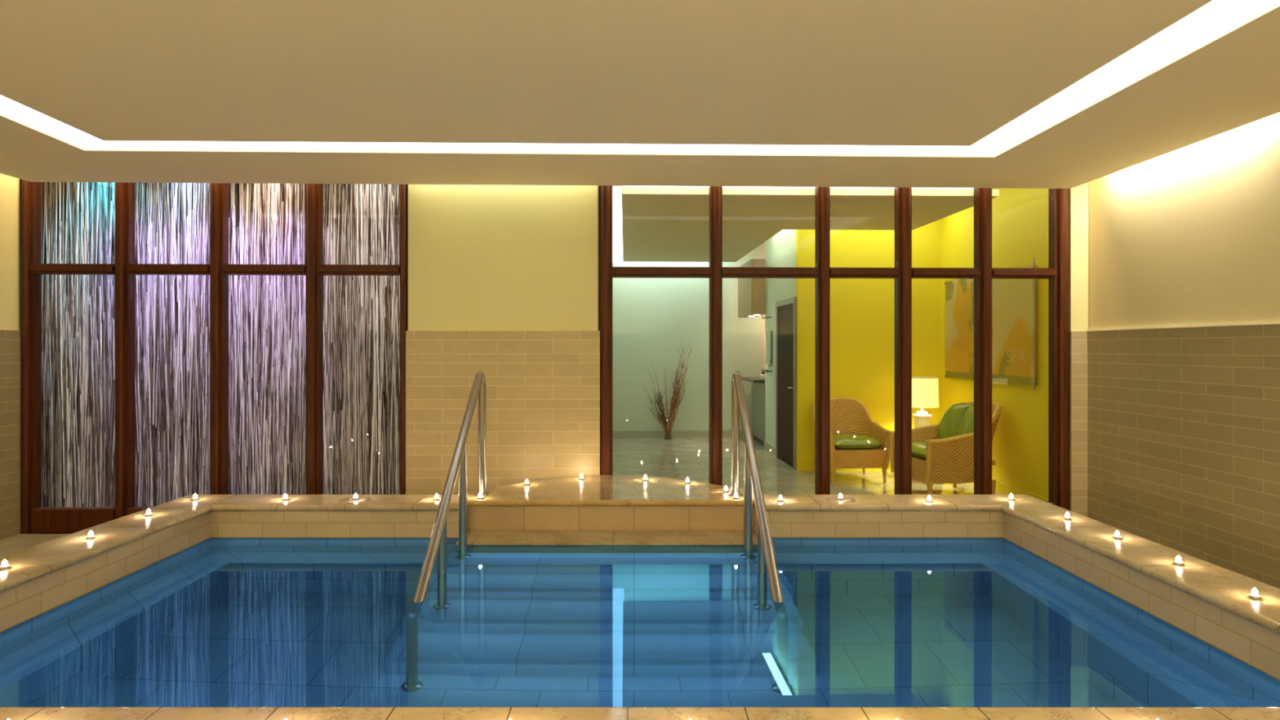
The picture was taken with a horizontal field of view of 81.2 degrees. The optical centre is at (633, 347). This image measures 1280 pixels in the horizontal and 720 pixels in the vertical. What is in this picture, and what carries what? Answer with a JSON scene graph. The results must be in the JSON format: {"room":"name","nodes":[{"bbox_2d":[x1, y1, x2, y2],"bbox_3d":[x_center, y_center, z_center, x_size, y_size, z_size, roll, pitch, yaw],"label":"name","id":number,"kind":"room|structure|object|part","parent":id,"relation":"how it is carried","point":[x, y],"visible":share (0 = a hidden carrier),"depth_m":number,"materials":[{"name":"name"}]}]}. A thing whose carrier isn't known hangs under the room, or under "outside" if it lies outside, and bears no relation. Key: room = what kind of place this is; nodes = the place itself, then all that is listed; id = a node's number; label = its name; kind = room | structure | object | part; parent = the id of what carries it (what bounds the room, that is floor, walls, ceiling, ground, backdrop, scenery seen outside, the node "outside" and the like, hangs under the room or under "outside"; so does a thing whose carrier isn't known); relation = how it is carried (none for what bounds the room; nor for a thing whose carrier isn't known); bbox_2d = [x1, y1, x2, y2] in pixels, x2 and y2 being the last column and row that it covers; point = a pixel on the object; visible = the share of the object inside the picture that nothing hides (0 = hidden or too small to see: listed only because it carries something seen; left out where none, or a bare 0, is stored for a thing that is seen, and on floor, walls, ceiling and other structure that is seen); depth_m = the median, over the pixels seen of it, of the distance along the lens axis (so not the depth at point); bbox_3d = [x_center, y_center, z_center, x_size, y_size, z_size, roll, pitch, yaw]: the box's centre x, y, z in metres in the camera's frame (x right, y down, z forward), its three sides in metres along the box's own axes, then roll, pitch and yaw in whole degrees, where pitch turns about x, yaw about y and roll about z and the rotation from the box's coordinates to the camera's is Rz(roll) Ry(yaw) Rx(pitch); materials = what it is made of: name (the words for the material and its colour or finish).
{"room":"spa","nodes":[
{"label":"spa","id":0,"kind":"room"},
{"bbox_2d":[0,173,20,539],"bbox_3d":[-5.115,-0.036,2.270,0.170,3.120,7.740,0,0,0],"label":"wall","id":1,"kind":"structure","parent":0,"point":[10,332],"depth_m":6.03,"materials":[{"name":"beige paint"}]},
{"bbox_2d":[19,178,399,533],"bbox_3d":[-3.460,-0.101,6.506,3.600,3.450,0.620,0,0,-2],"label":"wall niche","id":2,"kind":"object","parent":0,"point":[61,183],"depth_m":6.75,"materials":[{"name":"brown wood"}]},
{"bbox_2d":[41,182,399,506],"bbox_3d":[-3.472,-0.116,6.580,3.542,3.280,0.126,0,0,-2],"label":"screen","id":3,"kind":"object","parent":2,"relation":"attached to","point":[267,440],"visible":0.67,"depth_m":6.55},
{"bbox_2d":[0,437,1003,557],"bbox_3d":[-0.619,1.574,5.498,9.579,0.100,14.760,0,0,-2],"label":"floor","id":4,"kind":"structure","parent":0,"point":[687,457],"depth_m":9.10,"materials":[{"name":"tile"}]},
{"bbox_2d":[0,475,1279,719],"bbox_3d":[-0.185,1.695,3.940,6.070,1.267,4.640,0,0,0],"label":"plunge pool","id":5,"kind":"object","parent":4,"relation":"in","point":[1210,602],"visible":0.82,"depth_m":4.76,"materials":[{"name":"stone"}]},
{"bbox_2d":[0,559,9,569],"bbox_3d":[-3.032,1.040,3.597,0.040,0.045,0.040,0,0,-34],"label":"tealight candle","id":6,"kind":"object","parent":5,"relation":"on","point":[4,562],"visible":1,"depth_m":3.59,"materials":[{"name":"wax"}]},
{"bbox_2d":[0,564,9,569],"bbox_3d":[-3.032,1.056,3.597,0.040,0.014,0.040,0,0,-34],"label":"cup","id":7,"kind":"object","parent":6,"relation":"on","point":[4,566],"depth_m":3.59,"materials":[{"name":"glass"}]},
{"bbox_2d":[86,530,95,538],"bbox_3d":[-3.033,1.040,4.169,0.040,0.045,0.040,0,0,40],"label":"tealight candle","id":8,"kind":"object","parent":5,"relation":"on","point":[91,535],"visible":1,"depth_m":4.16,"materials":[{"name":"wax"}]},
{"bbox_2d":[86,534,95,538],"bbox_3d":[-3.033,1.056,4.169,0.040,0.014,0.040,0,0,40],"label":"cup","id":9,"kind":"object","parent":8,"relation":"on","point":[91,536],"depth_m":4.16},
{"bbox_2d":[144,508,152,516],"bbox_3d":[-3.076,1.040,4.732,0.040,0.045,0.040,0,0,25],"label":"tealight candle","id":10,"kind":"object","parent":5,"relation":"on","point":[148,511],"visible":1,"depth_m":4.73,"materials":[{"name":"wax"}]},
{"bbox_2d":[191,493,198,500],"bbox_3d":[-3.070,1.040,5.225,0.040,0.045,0.040,0,0,0],"label":"tealight candle","id":11,"kind":"object","parent":5,"relation":"on","point":[195,498],"visible":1,"depth_m":5.22,"materials":[{"name":"wax"}]},
{"bbox_2d":[282,493,288,500],"bbox_3d":[-2.440,1.040,5.225,0.040,0.045,0.040,0,0,16],"label":"tealight candle","id":12,"kind":"object","parent":5,"relation":"on","point":[285,495],"visible":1,"depth_m":5.22,"materials":[{"name":"wax"}]},
{"bbox_2d":[352,493,358,500],"bbox_3d":[-1.952,1.040,5.235,0.040,0.045,0.040,0,0,31],"label":"tealight candle","id":13,"kind":"object","parent":5,"relation":"on","point":[355,495],"visible":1,"depth_m":5.23,"materials":[{"name":"wax"}]},
{"bbox_2d":[433,493,439,500],"bbox_3d":[-1.381,1.040,5.225,0.040,0.045,0.040,0,0,-43],"label":"tealight candle","id":14,"kind":"object","parent":5,"relation":"on","point":[437,498],"visible":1,"depth_m":5.22,"materials":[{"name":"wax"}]},
{"bbox_2d":[413,371,489,602],"bbox_3d":[-1.100,1.198,4.555,0.104,2.063,1.814,0,0,0],"label":"handrail","id":15,"kind":"object","parent":5,"relation":"on","point":[437,542],"visible":0.58,"depth_m":4.77,"materials":[{"name":"metal"}]},
{"bbox_3d":[-1.100,1.402,4.280,0.053,0.895,0.053,0,0,0],"label":"post","id":16,"kind":"part","parent":15,"relation":"part of","materials":[{"name":"metal"}]},
{"bbox_3d":[-1.100,1.020,4.800,0.053,0.898,0.053,0,0,0],"label":"post","id":17,"kind":"part","parent":15,"relation":"part of","materials":[{"name":"metal"}]},
{"bbox_2d":[477,492,483,498],"bbox_3d":[-1.085,1.040,5.270,0.040,0.045,0.040,0,0,-28],"label":"tealight candle","id":18,"kind":"object","parent":5,"relation":"on","point":[480,493],"visible":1,"depth_m":5.26,"materials":[{"name":"wax"}]},
{"bbox_2d":[0,537,1279,706],"bbox_3d":[-0.185,1.289,3.637,5.380,0.001,2.875,0,0,0],"label":"pool water","id":19,"kind":"object","parent":5,"relation":"in","point":[213,622],"visible":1,"depth_m":3.37,"materials":[{"name":"blue liquid"}]},
{"bbox_2d":[723,485,728,492],"bbox_3d":[0.679,1.040,5.520,0.040,0.045,0.040,0,0,-40],"label":"tealight candle","id":20,"kind":"object","parent":5,"relation":"on","point":[725,487],"visible":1,"depth_m":5.51,"materials":[{"name":"wax"}]},
{"bbox_2d":[733,492,738,498],"bbox_3d":[0.720,1.040,5.270,0.040,0.045,0.040,0,0,-25],"label":"tealight candle","id":21,"kind":"object","parent":5,"relation":"on","point":[735,496],"visible":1,"depth_m":5.26,"materials":[{"name":"wax"}]},
{"bbox_2d":[728,371,782,602],"bbox_3d":[0.735,1.198,4.555,0.104,2.063,1.814,0,0,0],"label":"handrail","id":22,"kind":"object","parent":5,"relation":"on","point":[766,554],"visible":0.62,"depth_m":4.77,"materials":[{"name":"metal"}]},
{"bbox_3d":[0.735,1.020,4.800,0.053,0.898,0.053,0,0,0],"label":"post","id":23,"kind":"part","parent":22,"relation":"part of","materials":[{"name":"metal"}]},
{"bbox_3d":[0.735,1.402,4.280,0.053,0.895,0.053,0,0,0],"label":"post","id":24,"kind":"part","parent":22,"relation":"part of","materials":[{"name":"metal"}]},
{"bbox_2d":[777,494,783,502],"bbox_3d":[1.017,1.040,5.178,0.040,0.045,0.040,0,0,-9],"label":"tealight candle","id":25,"kind":"object","parent":5,"relation":"on","point":[780,500],"visible":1,"depth_m":5.17,"materials":[{"name":"wax"}]},
{"bbox_2d":[837,493,843,500],"bbox_3d":[1.448,1.040,5.235,0.040,0.045,0.040,0,0,6],"label":"tealight candle","id":26,"kind":"object","parent":5,"relation":"on","point":[840,497],"visible":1,"depth_m":5.23,"materials":[{"name":"wax"}]},
{"bbox_2d":[926,495,932,502],"bbox_3d":[2.039,1.040,5.155,0.040,0.045,0.040,0,0,22],"label":"tealight candle","id":27,"kind":"object","parent":5,"relation":"on","point":[929,498],"visible":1,"depth_m":5.15,"materials":[{"name":"wax"}]},
{"bbox_2d":[1008,493,1014,500],"bbox_3d":[2.640,1.040,5.225,0.040,0.045,0.040,0,0,37],"label":"tealight candle","id":28,"kind":"object","parent":5,"relation":"on","point":[1010,498],"visible":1,"depth_m":5.22,"materials":[{"name":"wax"}]},
{"bbox_2d":[1063,511,1071,519],"bbox_3d":[2.691,1.040,4.637,0.040,0.045,0.040,0,0,-37],"label":"tealight candle","id":29,"kind":"object","parent":5,"relation":"on","point":[1066,517],"visible":1,"depth_m":4.63,"materials":[{"name":"wax"}]},
{"bbox_2d":[1063,515,1071,519],"bbox_3d":[2.691,1.056,4.637,0.040,0.014,0.040,0,0,-37],"label":"cup","id":30,"kind":"object","parent":29,"relation":"on","point":[1067,517],"depth_m":4.63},
{"bbox_2d":[1112,530,1121,538],"bbox_3d":[2.698,1.040,4.169,0.040,0.045,0.040,0,0,-22],"label":"tealight candle","id":31,"kind":"object","parent":5,"relation":"on","point":[1116,535],"visible":1,"depth_m":4.16,"materials":[{"name":"wax"}]},
{"bbox_2d":[1112,534,1121,538],"bbox_3d":[2.698,1.056,4.169,0.040,0.014,0.040,0,0,-22],"label":"cup","id":32,"kind":"object","parent":31,"relation":"on","point":[1116,536],"depth_m":4.16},
{"bbox_2d":[1173,555,1183,565],"bbox_3d":[2.674,1.040,3.666,0.040,0.045,0.040,0,0,-6],"label":"tealight candle","id":33,"kind":"object","parent":5,"relation":"on","point":[1178,558],"visible":1,"depth_m":3.66,"materials":[{"name":"wax"}]},
{"bbox_2d":[1173,560,1183,565],"bbox_3d":[2.674,1.056,3.666,0.040,0.014,0.040,0,0,-6],"label":"cup","id":34,"kind":"object","parent":5,"relation":"on","point":[1177,562],"depth_m":3.66,"materials":[{"name":"glass"}]},
{"bbox_2d":[1248,587,1261,599],"bbox_3d":[2.637,1.040,3.172,0.040,0.045,0.040,0,0,9],"label":"tealight candle","id":35,"kind":"object","parent":5,"relation":"on","point":[1254,595],"visible":1,"depth_m":3.17,"materials":[{"name":"wax"}]},
{"bbox_2d":[1248,593,1261,599],"bbox_3d":[2.637,1.056,3.172,0.040,0.014,0.040,0,0,9],"label":"cup","id":36,"kind":"object","parent":5,"relation":"on","point":[1254,596],"depth_m":3.16,"materials":[{"name":"glass"}]},
{"bbox_2d":[641,343,692,439],"bbox_3d":[0.549,0.706,12.444,0.841,1.636,0.179,0,0,-2],"label":"dried branches","id":37,"kind":"object","parent":4,"relation":"on","point":[668,431],"visible":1,"depth_m":12.41,"materials":[{"name":"brown plant"}]},
{"bbox_2d":[664,430,671,439],"bbox_3d":[0.569,1.444,12.476,0.116,0.160,0.116,0,0,-2],"label":"vase","id":38,"kind":"object","parent":4,"relation":"on","point":[668,433],"depth_m":12.43,"materials":[{"name":"clear glass"}]},
{"bbox_2d":[742,377,764,445],"bbox_3d":[2.111,1.004,11.910,0.650,1.040,1.260,0,0,-2],"label":"cabinet","id":39,"kind":"object","parent":4,"relation":"on","point":[757,384],"depth_m":11.81,"materials":[{"name":"white wood"}]},
{"bbox_2d":[742,377,764,382],"bbox_3d":[2.111,0.504,11.910,0.650,0.040,1.260,0,0,-2],"label":"countertop","id":40,"kind":"structure","parent":39,"relation":"on","point":[754,380],"depth_m":11.59,"materials":[{"name":"white stone"}]},
{"bbox_3d":[1.979,0.989,11.901,0.015,0.870,1.050,0,0,-2],"label":"panel","id":41,"kind":"part","parent":39,"relation":"part of","materials":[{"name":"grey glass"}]},
{"bbox_2d":[760,371,764,379],"bbox_3d":[1.972,0.419,11.356,0.104,0.130,0.104,0,0,-2],"label":"flower pot","id":42,"kind":"object","parent":39,"relation":"on","point":[762,375],"visible":0.79,"depth_m":11.32,"materials":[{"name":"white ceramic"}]},
{"bbox_2d":[812,397,890,484],"bbox_3d":[2.505,1.066,8.785,0.748,0.916,0.859,0,0,-5],"label":"wicker armchair","id":43,"kind":"object","parent":4,"relation":"on","point":[857,441],"visible":0.72,"depth_m":8.48,"materials":[{"name":"wicker"}]},
{"bbox_3d":[2.192,1.429,8.985,0.056,0.191,0.053,0,0,-5],"label":"leg","id":44,"kind":"part","parent":43,"relation":"part of","materials":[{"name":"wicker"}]},
{"bbox_3d":[2.241,1.429,8.387,0.056,0.191,0.053,0,0,-5],"label":"leg","id":45,"kind":"part","parent":43,"relation":"part of","materials":[{"name":"wicker"}]},
{"bbox_2d":[832,433,881,448],"bbox_3d":[2.512,1.083,8.695,0.570,0.144,0.620,0,0,-5],"label":"seat cushion","id":46,"kind":"object","parent":43,"relation":"on","point":[840,441],"depth_m":8.44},
{"bbox_3d":[2.510,1.252,8.713,0.600,0.205,0.655,0,0,-5],"label":"panel","id":47,"kind":"part","parent":43,"relation":"part of","materials":[{"name":"wicker"}]},
{"bbox_3d":[2.829,1.429,8.435,0.056,0.191,0.053,0,0,-5],"label":"leg","id":48,"kind":"part","parent":43,"relation":"part of","materials":[{"name":"wicker"}]},
{"bbox_2d":[888,401,1002,494],"bbox_3d":[3.310,1.047,7.807,0.970,0.953,0.845,0,0,-8],"label":"wicker armchair","id":49,"kind":"object","parent":4,"relation":"on","point":[943,452],"visible":0.73,"depth_m":7.49,"materials":[{"name":"wicker"}]},
{"bbox_2d":[911,441,926,458],"bbox_3d":[3.210,1.065,7.793,0.701,0.150,0.644,0,0,-8],"label":"seat cushion","id":50,"kind":"object","parent":49,"relation":"on","point":[918,448],"depth_m":7.68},
{"bbox_3d":[2.937,1.425,7.418,0.060,0.198,0.063,0,0,-8],"label":"leg","id":51,"kind":"part","parent":49,"relation":"part of","materials":[{"name":"wicker"}]},
{"bbox_3d":[3.229,1.241,7.796,0.740,0.213,0.678,0,0,-8],"label":"panel","id":52,"kind":"part","parent":49,"relation":"part of","materials":[{"name":"wicker"}]},
{"bbox_2d":[938,402,971,439],"bbox_3d":[3.431,0.816,7.977,0.210,0.495,0.350,17,-6,-20],"label":"cushion","id":53,"kind":"object","parent":49,"relation":"on","point":[951,420],"depth_m":7.92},
{"bbox_2d":[956,404,973,435],"bbox_3d":[3.473,0.816,7.677,0.210,0.495,0.350,16,1,5],"label":"cushion","id":54,"kind":"object","parent":49,"relation":"on","point":[966,425],"depth_m":7.61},
{"bbox_3d":[3.608,1.425,7.512,0.060,0.198,0.063,0,0,-8],"label":"leg","id":55,"kind":"part","parent":49,"relation":"part of","materials":[{"name":"wicker"}]},
{"bbox_3d":[3.427,1.284,8.777,0.500,0.480,0.500,0,0,-2],"label":"side table","id":56,"kind":"object","parent":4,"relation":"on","visible":0},
{"bbox_2d":[911,377,938,427],"bbox_3d":[3.378,0.694,8.755,0.370,0.700,0.370,0,0,-2],"label":"table lamp","id":57,"kind":"object","parent":56,"relation":"on","point":[925,390],"visible":0.82,"depth_m":8.61,"materials":[{"name":"white ceramic"}]},
{"bbox_3d":[3.378,0.521,8.755,0.370,0.335,0.370,0,0,-2],"label":"lamp shade","id":58,"kind":"part","parent":57,"relation":"part of","materials":[{"name":"white fabric"}]},
{"bbox_2d":[405,184,599,494],"bbox_3d":[-1.096,-0.036,6.327,1.615,3.120,0.175,0,0,-2],"label":"wall","id":59,"kind":"structure","parent":0,"point":[503,280],"depth_m":6.25,"materials":[{"name":"beige tile"}]},
{"bbox_2d":[21,179,408,533],"bbox_3d":[-3.471,-0.036,6.236,3.162,3.120,0.140,0,0,-2],"label":"window","id":60,"kind":"structure","parent":59,"relation":"in","point":[35,518],"depth_m":6.20,"materials":[{"name":"brown wood"}]},
{"bbox_3d":[-4.636,1.429,6.212,0.663,0.190,0.100,0,0,-2],"label":"rail","id":61,"kind":"part","parent":60,"relation":"part of","materials":[{"name":"brown wood"}]},
{"bbox_3d":[-3.863,1.429,6.234,0.667,0.190,0.100,0,0,-2],"label":"rail","id":62,"kind":"part","parent":60,"relation":"part of","materials":[{"name":"brown wood"}]},
{"bbox_2d":[598,185,1069,510],"bbox_3d":[1.720,-0.036,6.386,4.051,3.120,0.141,0,0,-2],"label":"window","id":63,"kind":"structure","parent":59,"relation":"in","point":[1057,273],"depth_m":6.36,"materials":[{"name":"brown wood"}]},
{"bbox_2d":[0,1,1279,188],"bbox_3d":[-0.595,-1.345,2.330,8.510,0.018,7.860,0,0,0],"label":"ceiling","id":64,"kind":"structure","parent":0,"point":[1229,81],"depth_m":5.23,"materials":[{"name":"paint"}]},
{"bbox_2d":[0,0,1212,146],"bbox_3d":[-0.597,-1.345,2.719,5.645,0.018,4.438,0,0,0],"label":"ceiling panel","id":65,"kind":"object","parent":64,"relation":"attached to","point":[927,73],"visible":1,"depth_m":3.53,"materials":[{"name":"paint"}]},
{"bbox_2d":[0,0,1279,155],"bbox_3d":[-0.595,-1.373,2.710,6.410,0.015,5.220,0,0,0],"label":"recessed light","id":66,"kind":"object","parent":64,"relation":"in","point":[1215,17],"visible":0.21,"depth_m":4.68,"materials":[{"name":"white"}]},
{"bbox_2d":[612,244,762,437],"bbox_3d":[0.771,-0.176,12.742,2.820,3.400,0.160,0,0,-2],"label":"wall","id":67,"kind":"structure","parent":0,"point":[652,317],"depth_m":12.66,"materials":[{"name":"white paint"}]},
{"bbox_2d":[612,430,743,438],"bbox_3d":[0.739,1.459,12.653,2.390,0.130,0.018,0,0,-2],"label":"baseboard","id":68,"kind":"structure","parent":67,"relation":"attached to","point":[615,433],"depth_m":12.64,"materials":[{"name":"stone"}]},
{"bbox_2d":[762,242,764,370],"bbox_3d":[2.691,-0.176,12.077,0.980,3.400,1.600,0,0,-2],"label":"wall","id":69,"kind":"structure","parent":0,"point":[763,243],"depth_m":12.70,"materials":[{"name":"beige paint"}]},
{"bbox_2d":[764,229,795,456],"bbox_3d":[2.070,-0.176,10.308,0.166,3.400,1.900,0,0,-2],"label":"wall","id":70,"kind":"structure","parent":0,"point":[780,248],"depth_m":10.66,"materials":[{"name":"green paint"}]},
{"bbox_2d":[737,258,765,317],"bbox_3d":[1.861,-0.915,11.808,0.235,0.842,1.190,0,0,-2],"label":"cabinet","id":71,"kind":"object","parent":70,"relation":"attached to","point":[751,291],"visible":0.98,"depth_m":11.21,"materials":[{"name":"brown wood"}]},
{"bbox_2d":[765,328,772,364],"bbox_3d":[1.968,-0.021,10.905,0.035,0.520,0.340,0,0,-2],"label":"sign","id":72,"kind":"object","parent":70,"relation":"attached to","point":[768,331],"visible":1,"depth_m":10.86,"materials":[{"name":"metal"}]},
{"bbox_2d":[775,296,796,470],"bbox_3d":[1.984,0.442,9.845,0.064,2.165,1.070,0,0,-2],"label":"door","id":73,"kind":"structure","parent":70,"relation":"in","point":[785,309],"depth_m":9.85,"materials":[{"name":"wood"}]},
{"bbox_2d":[621,186,999,262],"bbox_3d":[1.478,-1.366,9.056,3.320,0.060,5.070,0,0,-2],"label":"ceiling","id":74,"kind":"structure","parent":0,"point":[660,224],"depth_m":7.46,"materials":[{"name":"paint"}]},
{"bbox_2d":[612,186,709,262],"bbox_3d":[0.153,-1.416,9.420,0.846,0.010,5.817,0,0,-2],"label":"recessed light","id":75,"kind":"object","parent":74,"relation":"in","point":[617,245],"depth_m":8.34,"materials":[{"name":"white"}]},
{"bbox_2d":[722,186,815,188],"bbox_3d":[1.188,-1.416,6.556,0.824,0.010,0.049,0,0,-2],"label":"recessed light","id":76,"kind":"object","parent":74,"relation":"in","point":[722,186],"depth_m":6.56,"materials":[{"name":"white"}]},
{"bbox_2d":[830,186,894,188],"bbox_3d":[2.012,-1.416,6.578,0.572,0.010,0.043,0,0,-2],"label":"recessed light","id":77,"kind":"object","parent":74,"relation":"in","point":[830,187],"depth_m":6.59,"materials":[{"name":"white"}]},
{"bbox_2d":[911,187,973,189],"bbox_3d":[2.734,-1.416,6.605,0.557,0.010,0.042,0,0,-2],"label":"recessed light","id":78,"kind":"object","parent":74,"relation":"in","point":[912,188],"depth_m":6.59,"materials":[{"name":"white"}]},
{"bbox_2d":[795,219,940,471],"bbox_3d":[2.994,-0.176,9.322,1.935,3.400,0.125,0,0,-2],"label":"wall","id":79,"kind":"structure","parent":0,"point":[862,310],"depth_m":9.26,"materials":[{"name":"paint"}]},
{"bbox_2d":[798,462,890,471],"bbox_3d":[2.918,1.469,9.250,1.770,0.110,0.015,0,0,-2],"label":"baseboard","id":80,"kind":"structure","parent":79,"relation":"attached to","point":[802,466],"depth_m":9.22,"materials":[{"name":"paint"}]},
{"bbox_2d":[940,187,1048,498],"bbox_3d":[3.927,-0.176,7.923,0.150,3.400,2.725,0,0,-2],"label":"wall","id":81,"kind":"structure","parent":0,"point":[1020,216],"depth_m":7.58,"materials":[{"name":"yellow paint"}]},
{"bbox_2d":[944,257,1038,389],"bbox_3d":[3.819,-0.231,8.108,0.058,1.260,1.960,0,0,-2],"label":"framed print","id":82,"kind":"object","parent":81,"relation":"attached to","point":[1013,300],"visible":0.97,"depth_m":7.79,"materials":[{"name":"plastic"}]},
{"bbox_3d":[3.825,-0.231,7.143,0.015,1.260,0.015,0,0,21],"label":"edge rod","id":83,"kind":"part","parent":82,"relation":"part of","materials":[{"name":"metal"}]},
{"bbox_2d":[972,480,1048,501],"bbox_3d":[3.846,1.469,7.914,0.015,0.110,2.710,0,0,-2],"label":"baseboard","id":84,"kind":"structure","parent":81,"relation":"attached to","point":[1002,488],"depth_m":7.62,"materials":[{"name":"yellow paint"}]},
{"bbox_2d":[1069,182,1088,516],"bbox_3d":[3.989,-0.036,6.475,0.510,3.120,0.175,0,0,-2],"label":"wall","id":85,"kind":"structure","parent":0,"point":[1078,195],"depth_m":6.40,"materials":[{"name":"beige paint"}]},
{"bbox_2d":[1086,112,1279,588],"bbox_3d":[3.961,-0.036,2.400,0.178,3.120,8.000,0,0,0],"label":"wall","id":86,"kind":"structure","parent":0,"point":[1184,331],"depth_m":5.19,"materials":[{"name":"beige paint"}]},
{"bbox_3d":[3.886,-0.150,2.393,0.028,0.012,7.985,0,0,0],"label":"trim","id":87,"kind":"part","parent":86,"relation":"part of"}
]}

